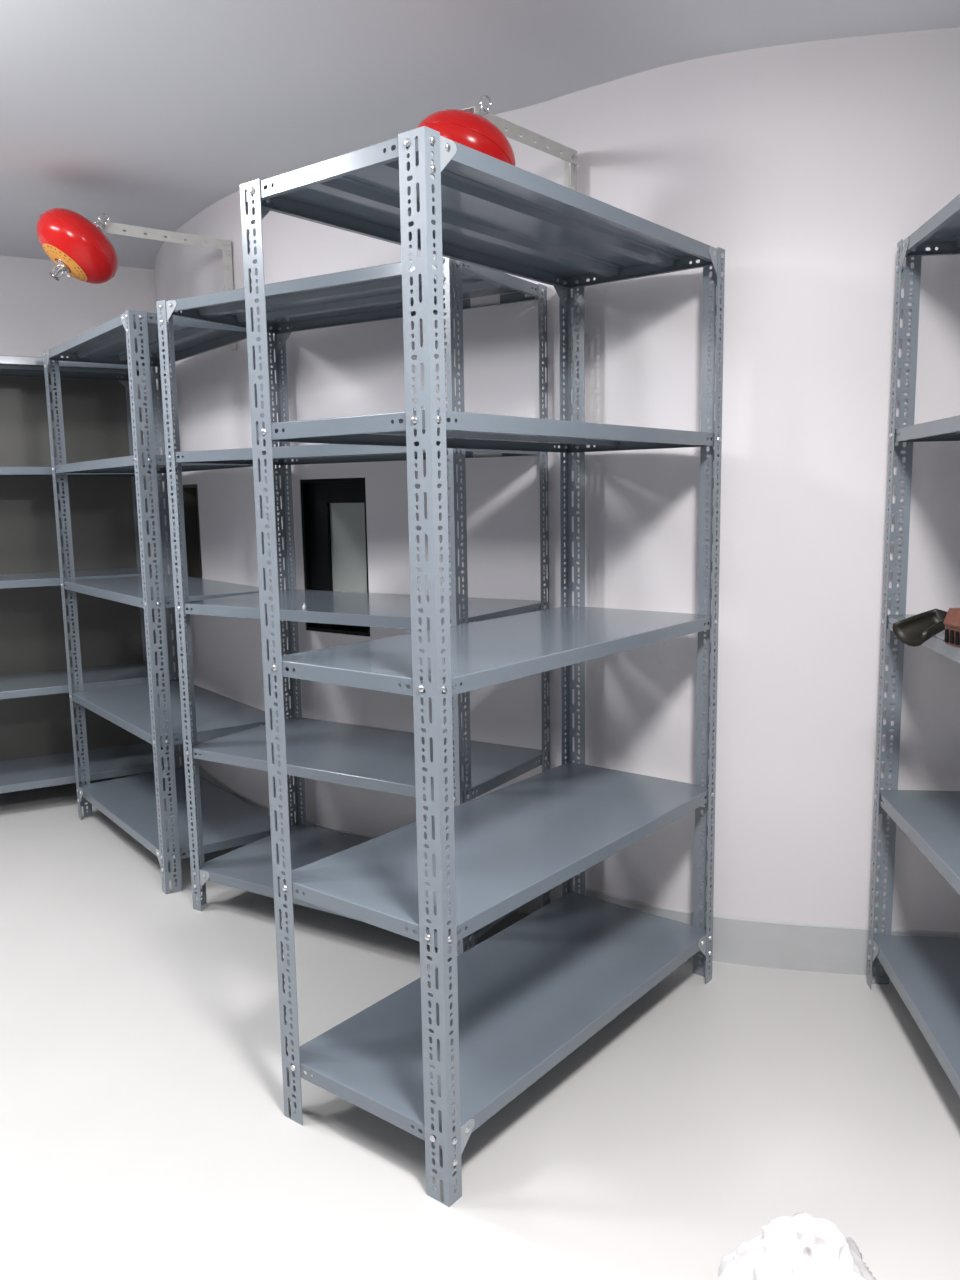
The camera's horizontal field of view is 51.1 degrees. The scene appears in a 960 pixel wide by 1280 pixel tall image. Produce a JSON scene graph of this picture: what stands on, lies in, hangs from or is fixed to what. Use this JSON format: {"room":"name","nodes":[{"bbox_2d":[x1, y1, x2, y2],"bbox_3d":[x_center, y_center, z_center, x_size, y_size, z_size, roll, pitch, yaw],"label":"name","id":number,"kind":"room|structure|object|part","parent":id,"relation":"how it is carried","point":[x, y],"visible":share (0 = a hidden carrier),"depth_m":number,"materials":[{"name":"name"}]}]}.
{"room":"storage room","nodes":[
{"label":"storage room","id":0,"kind":"room"},
{"bbox_2d":[0,256,175,680],"bbox_3d":[-2.483,-0.523,4.767,1.955,2.520,0.120,-6,9,-29],"label":"wall","id":1,"kind":"structure","parent":0,"point":[39,312],"depth_m":4.82,"materials":[{"name":"white paint"}]},
{"bbox_2d":[0,762,959,1279],"bbox_3d":[-0.331,1.125,2.285,6.300,0.100,7.000,-1,8,0],"label":"floor","id":2,"kind":"structure","parent":0,"point":[146,1134],"depth_m":2.25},
{"bbox_2d":[0,355,176,793],"bbox_3d":[-2.084,-0.243,4.599,1.169,2.000,0.490,-6,9,-29],"label":"storage rack","id":3,"kind":"object","parent":2,"relation":"on","point":[36,740],"visible":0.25,"depth_m":4.86,"materials":[{"name":"grey metal"}]},
{"bbox_2d":[0,355,138,380],"bbox_3d":[-2.100,-1.214,4.457,1.164,0.033,0.480,-6,9,-29],"label":"shelf","id":4,"kind":"object","parent":3,"relation":"attached to","point":[21,368],"depth_m":4.67,"materials":[{"name":"grey metal"}]},
{"bbox_2d":[0,467,150,476],"bbox_3d":[-2.092,-0.756,4.523,1.164,0.033,0.480,-6,9,-29],"label":"shelf","id":5,"kind":"object","parent":3,"relation":"attached to","point":[4,471],"depth_m":4.38,"materials":[{"name":"grey metal"}]},
{"bbox_2d":[0,567,156,588],"bbox_3d":[-2.084,-0.276,4.593,1.164,0.033,0.480,-6,9,-29],"label":"shelf","id":6,"kind":"object","parent":3,"relation":"attached to","point":[26,576],"depth_m":4.64,"materials":[{"name":"grey metal"}]},
{"bbox_2d":[0,662,163,698],"bbox_3d":[-2.076,0.202,4.663,1.164,0.033,0.480,-6,9,-29],"label":"shelf","id":7,"kind":"object","parent":3,"relation":"attached to","point":[49,679],"depth_m":4.71,"materials":[{"name":"grey metal"}]},
{"bbox_2d":[0,742,168,793],"bbox_3d":[-2.070,0.617,4.723,1.164,0.033,0.480,-6,9,-29],"label":"shelf","id":8,"kind":"object","parent":3,"relation":"attached to","point":[51,767],"depth_m":4.76,"materials":[{"name":"grey metal"}]},
{"bbox_3d":[-1.746,-1.260,4.928,0.086,0.086,0.002,-6,9,-29],"label":"gusset plate","id":9,"kind":"part","parent":3,"relation":"part of","materials":[{"name":"grey metal"}]},
{"bbox_3d":[-1.695,-0.316,5.054,0.040,2.000,0.060,-6,9,-29],"label":"post","id":10,"kind":"part","parent":3,"relation":"part of","materials":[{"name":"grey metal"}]},
{"bbox_3d":[-1.487,-0.265,4.684,0.040,2.000,0.060,-6,9,-29],"label":"post","id":11,"kind":"part","parent":3,"relation":"part of","materials":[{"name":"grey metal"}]},
{"bbox_2d":[43,310,276,893],"bbox_3d":[-1.263,-0.169,3.998,0.497,2.000,1.108,-7,10,-36],"label":"storage rack","id":12,"kind":"object","parent":2,"relation":"on","point":[151,808],"visible":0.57,"depth_m":3.88,"materials":[{"name":"grey metal"}]},
{"bbox_3d":[-1.774,-1.141,4.118,0.002,0.086,0.086,-7,10,-36],"label":"gusset plate","id":13,"kind":"part","parent":12,"relation":"part of","materials":[{"name":"grey metal"}]},
{"bbox_3d":[-1.752,-0.204,4.291,0.060,2.000,0.040,-7,10,-36],"label":"post","id":14,"kind":"part","parent":12,"relation":"part of","materials":[{"name":"grey metal"}]},
{"bbox_3d":[-1.170,-1.035,3.318,0.002,0.086,0.086,-7,10,-36],"label":"gusset plate","id":15,"kind":"part","parent":12,"relation":"part of","materials":[{"name":"grey metal"}]},
{"bbox_2d":[49,312,246,366],"bbox_3d":[-1.280,-1.140,3.856,0.480,0.033,1.093,-7,10,-36],"label":"shelf","id":16,"kind":"object","parent":12,"relation":"attached to","point":[105,343],"depth_m":3.83,"materials":[{"name":"grey metal"}]},
{"bbox_3d":[-1.118,-0.092,3.451,0.060,2.000,0.040,-7,10,-36],"label":"post","id":17,"kind":"part","parent":12,"relation":"part of","materials":[{"name":"grey metal"}]},
{"bbox_2d":[55,455,252,472],"bbox_3d":[-1.272,-0.682,3.923,0.480,0.033,1.093,-7,10,-36],"label":"shelf","id":18,"kind":"object","parent":12,"relation":"attached to","point":[126,464],"depth_m":3.82,"materials":[{"name":"grey metal"}]},
{"bbox_2d":[63,574,258,608],"bbox_3d":[-1.264,-0.202,3.993,0.480,0.033,1.093,-7,10,-36],"label":"shelf","id":19,"kind":"object","parent":12,"relation":"attached to","point":[126,590],"depth_m":3.82,"materials":[{"name":"grey metal"}]},
{"bbox_3d":[-1.409,-0.246,4.544,0.060,2.000,0.040,-7,10,-36],"label":"post","id":20,"kind":"part","parent":12,"relation":"part of","materials":[{"name":"grey metal"}]},
{"bbox_2d":[70,679,265,746],"bbox_3d":[-1.256,0.276,4.062,0.480,0.033,1.093,-7,10,-36],"label":"shelf","id":21,"kind":"object","parent":12,"relation":"attached to","point":[127,707],"depth_m":3.93,"materials":[{"name":"grey metal"}]},
{"bbox_2d":[79,767,270,861],"bbox_3d":[-1.249,0.690,4.122,0.480,0.033,1.093,-7,10,-36],"label":"shelf","id":22,"kind":"object","parent":12,"relation":"attached to","point":[228,821],"depth_m":4.01,"materials":[{"name":"grey metal"}]},
{"bbox_3d":[-0.775,-0.135,3.704,0.060,2.000,0.040,-7,10,-36],"label":"post","id":23,"kind":"part","parent":12,"relation":"part of","materials":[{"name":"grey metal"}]},
{"bbox_2d":[156,256,549,955],"bbox_3d":[-0.387,-0.072,3.227,1.108,2.000,0.549,4,10,32],"label":"storage rack","id":24,"kind":"object","parent":2,"relation":"on","point":[373,758],"visible":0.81,"depth_m":3.18,"materials":[{"name":"grey metal"}]},
{"bbox_3d":[-0.972,-1.011,3.129,0.086,0.086,0.001,4,10,32],"label":"gusset plate","id":25,"kind":"part","parent":24,"relation":"part of","materials":[{"name":"grey metal"}]},
{"bbox_3d":[-0.964,-0.073,3.302,0.040,2.000,0.060,4,10,32],"label":"post","id":26,"kind":"part","parent":24,"relation":"part of","materials":[{"name":"grey metal"}]},
{"bbox_3d":[-0.942,0.820,3.395,0.086,0.086,0.001,4,10,32],"label":"gusset plate","id":27,"kind":"part","parent":24,"relation":"part of","materials":[{"name":"grey metal"}]},
{"bbox_3d":[-0.691,-1.081,3.578,0.086,0.086,0.001,4,10,32],"label":"gusset plate","id":28,"kind":"part","parent":24,"relation":"part of","materials":[{"name":"grey metal"}]},
{"bbox_3d":[-0.711,-0.136,3.705,0.040,2.000,0.060,4,10,32],"label":"post","id":29,"kind":"part","parent":24,"relation":"part of","materials":[{"name":"grey metal"}]},
{"bbox_2d":[169,256,537,333],"bbox_3d":[-0.404,-1.043,3.085,1.093,0.033,0.532,4,10,32],"label":"shelf","id":30,"kind":"object","parent":24,"relation":"attached to","point":[374,293],"depth_m":3.07,"materials":[{"name":"grey metal"}]},
{"bbox_2d":[194,823,520,945],"bbox_3d":[-0.373,0.788,3.351,1.093,0.033,0.532,4,10,32],"label":"shelf","id":31,"kind":"object","parent":24,"relation":"attached to","point":[248,867],"depth_m":3.46,"materials":[{"name":"grey metal"}]},
{"bbox_2d":[169,444,546,464],"bbox_3d":[-0.396,-0.585,3.152,1.093,0.033,0.532,4,10,32],"label":"shelf","id":32,"kind":"object","parent":24,"relation":"attached to","point":[319,453],"depth_m":3.09,"materials":[{"name":"grey metal"}]},
{"bbox_2d":[178,589,547,629],"bbox_3d":[-0.388,-0.105,3.222,1.093,0.033,0.532,4,10,32],"label":"shelf","id":33,"kind":"object","parent":24,"relation":"attached to","point":[383,610],"depth_m":3.11,"materials":[{"name":"grey metal"}]},
{"bbox_2d":[187,716,548,802],"bbox_3d":[-0.380,0.373,3.291,1.093,0.033,0.532,4,10,32],"label":"shelf","id":34,"kind":"object","parent":24,"relation":"attached to","point":[373,758],"depth_m":3.21,"materials":[{"name":"grey metal"}]},
{"bbox_3d":[-0.115,-0.949,2.601,0.086,0.086,0.001,4,10,32],"label":"gusset plate","id":35,"kind":"part","parent":24,"relation":"part of","materials":[{"name":"grey metal"}]},
{"bbox_3d":[-0.064,-0.008,2.748,0.040,2.000,0.060,4,10,32],"label":"post","id":36,"kind":"part","parent":24,"relation":"part of","materials":[{"name":"grey metal"}]},
{"bbox_3d":[0.189,-0.070,3.151,0.040,2.000,0.060,4,10,32],"label":"post","id":37,"kind":"part","parent":24,"relation":"part of","materials":[{"name":"grey metal"}]},
{"bbox_2d":[240,126,724,1206],"bbox_3d":[0.095,0.035,2.434,0.497,2.000,1.178,6,11,38],"label":"storage rack","id":38,"kind":"object","parent":2,"relation":"on","point":[440,1055],"visible":1,"depth_m":2.23,"materials":[{"name":"grey metal"}]},
{"bbox_3d":[-0.445,-0.860,2.028,0.002,0.086,0.086,6,11,38],"label":"gusset plate","id":39,"kind":"part","parent":38,"relation":"part of","materials":[{"name":"grey metal"}]},
{"bbox_3d":[-0.423,0.088,2.129,0.060,2.000,0.040,6,11,38],"label":"post","id":40,"kind":"part","parent":38,"relation":"part of","materials":[{"name":"grey metal"}]},
{"bbox_3d":[-0.414,0.971,2.294,0.002,0.086,0.086,6,11,38],"label":"gusset plate","id":41,"kind":"part","parent":38,"relation":"part of","materials":[{"name":"grey metal"}]},
{"bbox_3d":[-0.088,0.121,1.865,0.060,2.000,0.040,6,11,38],"label":"post","id":42,"kind":"part","parent":38,"relation":"part of","materials":[{"name":"grey metal"}]},
{"bbox_3d":[-0.067,-0.823,1.731,0.002,0.086,0.086,6,11,38],"label":"gusset plate","id":43,"kind":"part","parent":38,"relation":"part of","materials":[{"name":"grey metal"}]},
{"bbox_3d":[-0.037,1.008,1.997,0.002,0.086,0.086,6,11,38],"label":"gusset plate","id":44,"kind":"part","parent":38,"relation":"part of","materials":[{"name":"grey metal"}]},
{"bbox_2d":[245,136,712,289],"bbox_3d":[0.079,-0.936,2.293,0.480,0.033,1.164,6,11,38],"label":"shelf","id":45,"kind":"object","parent":38,"relation":"attached to","point":[498,215],"depth_m":2.19,"materials":[{"name":"grey metal"}]},
{"bbox_2d":[256,410,718,452],"bbox_3d":[0.086,-0.478,2.359,0.480,0.033,1.164,6,11,38],"label":"shelf","id":46,"kind":"object","parent":38,"relation":"attached to","point":[461,430],"depth_m":2.14,"materials":[{"name":"grey metal"}]},
{"bbox_2d":[267,606,710,698],"bbox_3d":[0.094,0.002,2.429,0.480,0.033,1.164,6,11,38],"label":"shelf","id":47,"kind":"object","parent":38,"relation":"attached to","point":[485,653],"depth_m":2.21,"materials":[{"name":"grey metal"}]},
{"bbox_2d":[278,762,708,947],"bbox_3d":[0.102,0.480,2.498,0.480,0.033,1.164,6,11,38],"label":"shelf","id":48,"kind":"object","parent":38,"relation":"attached to","point":[515,843],"depth_m":2.34,"materials":[{"name":"grey metal"}]},
{"bbox_2d":[287,892,709,1148],"bbox_3d":[0.109,0.895,2.559,0.480,0.033,1.164,6,11,38],"label":"shelf","id":49,"kind":"object","parent":38,"relation":"attached to","point":[531,993],"depth_m":2.42,"materials":[{"name":"grey metal"}]},
{"bbox_3d":[0.225,-0.992,2.863,0.001,0.086,0.086,6,11,38],"label":"gusset plate","id":50,"kind":"part","parent":38,"relation":"part of","materials":[{"name":"grey metal"}]},
{"bbox_3d":[0.278,-0.050,3.003,0.060,2.000,0.040,6,11,38],"label":"post","id":51,"kind":"part","parent":38,"relation":"part of","materials":[{"name":"grey metal"}]},
{"bbox_3d":[0.633,0.875,2.832,0.002,0.086,0.086,6,11,38],"label":"gusset plate","id":52,"kind":"part","parent":38,"relation":"part of","materials":[{"name":"grey metal"}]},
{"bbox_3d":[0.613,-0.018,2.739,0.060,2.000,0.040,6,11,38],"label":"post","id":53,"kind":"part","parent":38,"relation":"part of","materials":[{"name":"grey metal"}]},
{"bbox_3d":[0.603,-0.956,2.566,0.002,0.086,0.086,6,11,38],"label":"gusset plate","id":54,"kind":"part","parent":38,"relation":"part of","materials":[{"name":"grey metal"}]},
{"bbox_2d":[716,1212,875,1279],"bbox_3d":[0.493,1.026,1.559,0.297,0.278,0.312,-5,9,-28],"label":"plastic bag","id":55,"kind":"object","parent":2,"relation":"on","point":[802,1246],"visible":1,"depth_m":1.53,"materials":[{"name":"white plastic"}]},
{"bbox_2d":[867,194,959,1096],"bbox_3d":[1.249,0.066,2.093,0.497,2.000,1.178,0,8,7],"label":"storage rack","id":56,"kind":"object","parent":2,"relation":"on","point":[924,971],"visible":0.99,"depth_m":2.60,"materials":[{"name":"grey metal"}]},
{"bbox_3d":[1.089,0.875,2.781,0.001,0.086,0.086,0,8,7],"label":"gusset plate","id":57,"kind":"part","parent":56,"relation":"part of","materials":[{"name":"grey metal"}]},
{"bbox_3d":[1.105,-0.016,2.674,0.060,2.000,0.040,0,8,7],"label":"post","id":58,"kind":"part","parent":56,"relation":"part of","materials":[{"name":"grey metal"}]},
{"bbox_3d":[1.059,-0.956,2.515,0.001,0.086,0.086,0,8,7],"label":"gusset plate","id":59,"kind":"part","parent":56,"relation":"part of","materials":[{"name":"grey metal"}]},
{"bbox_2d":[873,934,959,1096],"bbox_3d":[1.264,0.925,2.218,0.480,0.033,1.164,0,8,7],"label":"shelf","id":60,"kind":"object","parent":56,"relation":"attached to","point":[924,971],"depth_m":2.54,"materials":[{"name":"grey metal"}]},
{"bbox_2d":[892,609,946,646],"bbox_3d":[1.018,-0.028,2.289,0.118,0.077,0.094,-4,9,-22],"label":"scoop","id":61,"kind":"object","parent":56,"relation":"on","point":[914,630],"visible":0.89,"depth_m":2.31,"materials":[{"name":"brown plastic"}]},
{"bbox_2d":[879,790,959,894],"bbox_3d":[1.257,0.510,2.158,0.480,0.033,1.164,0,8,7],"label":"shelf","id":62,"kind":"object","parent":56,"relation":"attached to","point":[930,819],"depth_m":2.49,"materials":[{"name":"grey metal"}]},
{"bbox_2d":[886,614,959,662],"bbox_3d":[1.249,0.033,2.088,0.480,0.033,1.164,0,8,7],"label":"shelf","id":63,"kind":"object","parent":56,"relation":"attached to","point":[936,643],"depth_m":2.28,"materials":[{"name":"grey metal"}]},
{"bbox_2d":[894,415,959,441],"bbox_3d":[1.241,-0.447,2.019,0.480,0.033,1.164,0,8,7],"label":"shelf","id":64,"kind":"object","parent":56,"relation":"attached to","point":[946,429],"depth_m":2.42,"materials":[{"name":"grey metal"}]},
{"bbox_2d":[905,194,959,256],"bbox_3d":[1.233,-0.905,1.952,0.480,0.033,1.164,0,8,7],"label":"shelf","id":65,"kind":"object","parent":56,"relation":"attached to","point":[942,230],"depth_m":2.43,"materials":[{"name":"grey metal"}]},
{"bbox_2d":[943,608,959,647],"bbox_3d":[1.058,-0.024,2.110,0.120,0.078,0.103,-2,8,-6],"label":"brush","id":66,"kind":"object","parent":56,"relation":"on","point":[951,622],"visible":1,"depth_m":2.13,"materials":[{"name":"plastic"}]},
{"bbox_2d":[0,0,959,268],"bbox_3d":[-0.375,-1.467,1.908,6.300,0.100,7.000,-1,8,0],"label":"ceiling","id":67,"kind":"structure","parent":0,"point":[152,114],"depth_m":2.70,"materials":[{"name":"white paint"}]},
{"bbox_2d":[154,27,959,931],"bbox_3d":[0.306,-0.394,3.559,4.974,2.520,0.918,4,10,32],"label":"wall","id":68,"kind":"structure","parent":0,"point":[809,164],"depth_m":2.83,"materials":[{"name":"white paint"}]},
{"bbox_2d":[93,220,235,350],"bbox_3d":[-1.147,-1.293,3.697,0.502,0.400,0.046,-7,10,-38],"label":"wall bracket","id":69,"kind":"object","parent":68,"relation":"attached to","point":[224,245],"visible":0.81,"depth_m":3.70,"materials":[{"name":"white metal"}]},
{"bbox_2d":[37,208,117,283],"bbox_3d":[-1.411,-1.378,3.525,0.280,0.238,0.269,2,9,22],"label":"fire extinguisher","id":70,"kind":"object","parent":69,"relation":"hanging from","point":[78,247],"visible":1,"depth_m":3.43,"materials":[{"name":"red plastic"}]},
{"bbox_2d":[44,245,84,279],"bbox_3d":[-1.452,-1.312,3.507,0.162,0.006,0.161,17,-19,47],"label":"print","id":71,"kind":"object","parent":70,"relation":"attached to","point":[60,255],"depth_m":3.47,"materials":[{"name":"yellow"}]},
{"bbox_3d":[-1.151,-1.472,3.671,0.500,0.038,0.038,-7,10,-38],"label":"arm","id":72,"kind":"part","parent":69,"relation":"part of","materials":[{"name":"beige paint"}]},
{"bbox_2d":[177,484,202,578],"bbox_3d":[-1.266,-0.426,4.585,0.106,0.560,0.365,-6,10,-30],"label":"window","id":73,"kind":"structure","parent":68,"relation":"in","point":[190,492],"depth_m":4.72,"materials":[{"name":"black paint"}]},
{"bbox_2d":[300,478,369,636],"bbox_3d":[-0.493,-0.308,3.680,0.335,0.560,0.106,5,10,37],"label":"window","id":74,"kind":"structure","parent":68,"relation":"in","point":[334,521],"depth_m":3.68,"materials":[{"name":"black paint"}]},
{"bbox_3d":[-0.454,-0.286,3.654,0.215,0.423,0.025,5,10,37],"label":"pane","id":75,"kind":"part","parent":74,"relation":"part of","materials":[{"name":"grey glass"}]},
{"bbox_2d":[462,106,577,470],"bbox_3d":[0.125,-0.915,2.709,0.046,0.900,0.556,4,10,32],"label":"wall bracket","id":76,"kind":"object","parent":68,"relation":"attached to","point":[514,131],"visible":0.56,"depth_m":2.72,"materials":[{"name":"white metal"}]},
{"bbox_2d":[417,95,515,165],"bbox_3d":[-0.042,-1.166,2.417,0.257,0.282,0.252,2,9,19],"label":"fire extinguisher","id":77,"kind":"object","parent":76,"relation":"hanging from","point":[469,129],"visible":0.44,"depth_m":2.31,"materials":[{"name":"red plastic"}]},
{"bbox_3d":[0.117,-1.319,2.651,0.038,0.038,0.555,4,14,32],"label":"arm","id":78,"kind":"part","parent":76,"relation":"part of","materials":[{"name":"beige paint"}]},
{"bbox_2d":[188,757,959,975],"bbox_3d":[0.296,0.789,3.686,4.980,0.142,0.822,4,10,32],"label":"baseboard","id":79,"kind":"structure","parent":68,"relation":"attached to","point":[741,941],"depth_m":2.93,"materials":[{"name":"grey paint"}]}
]}

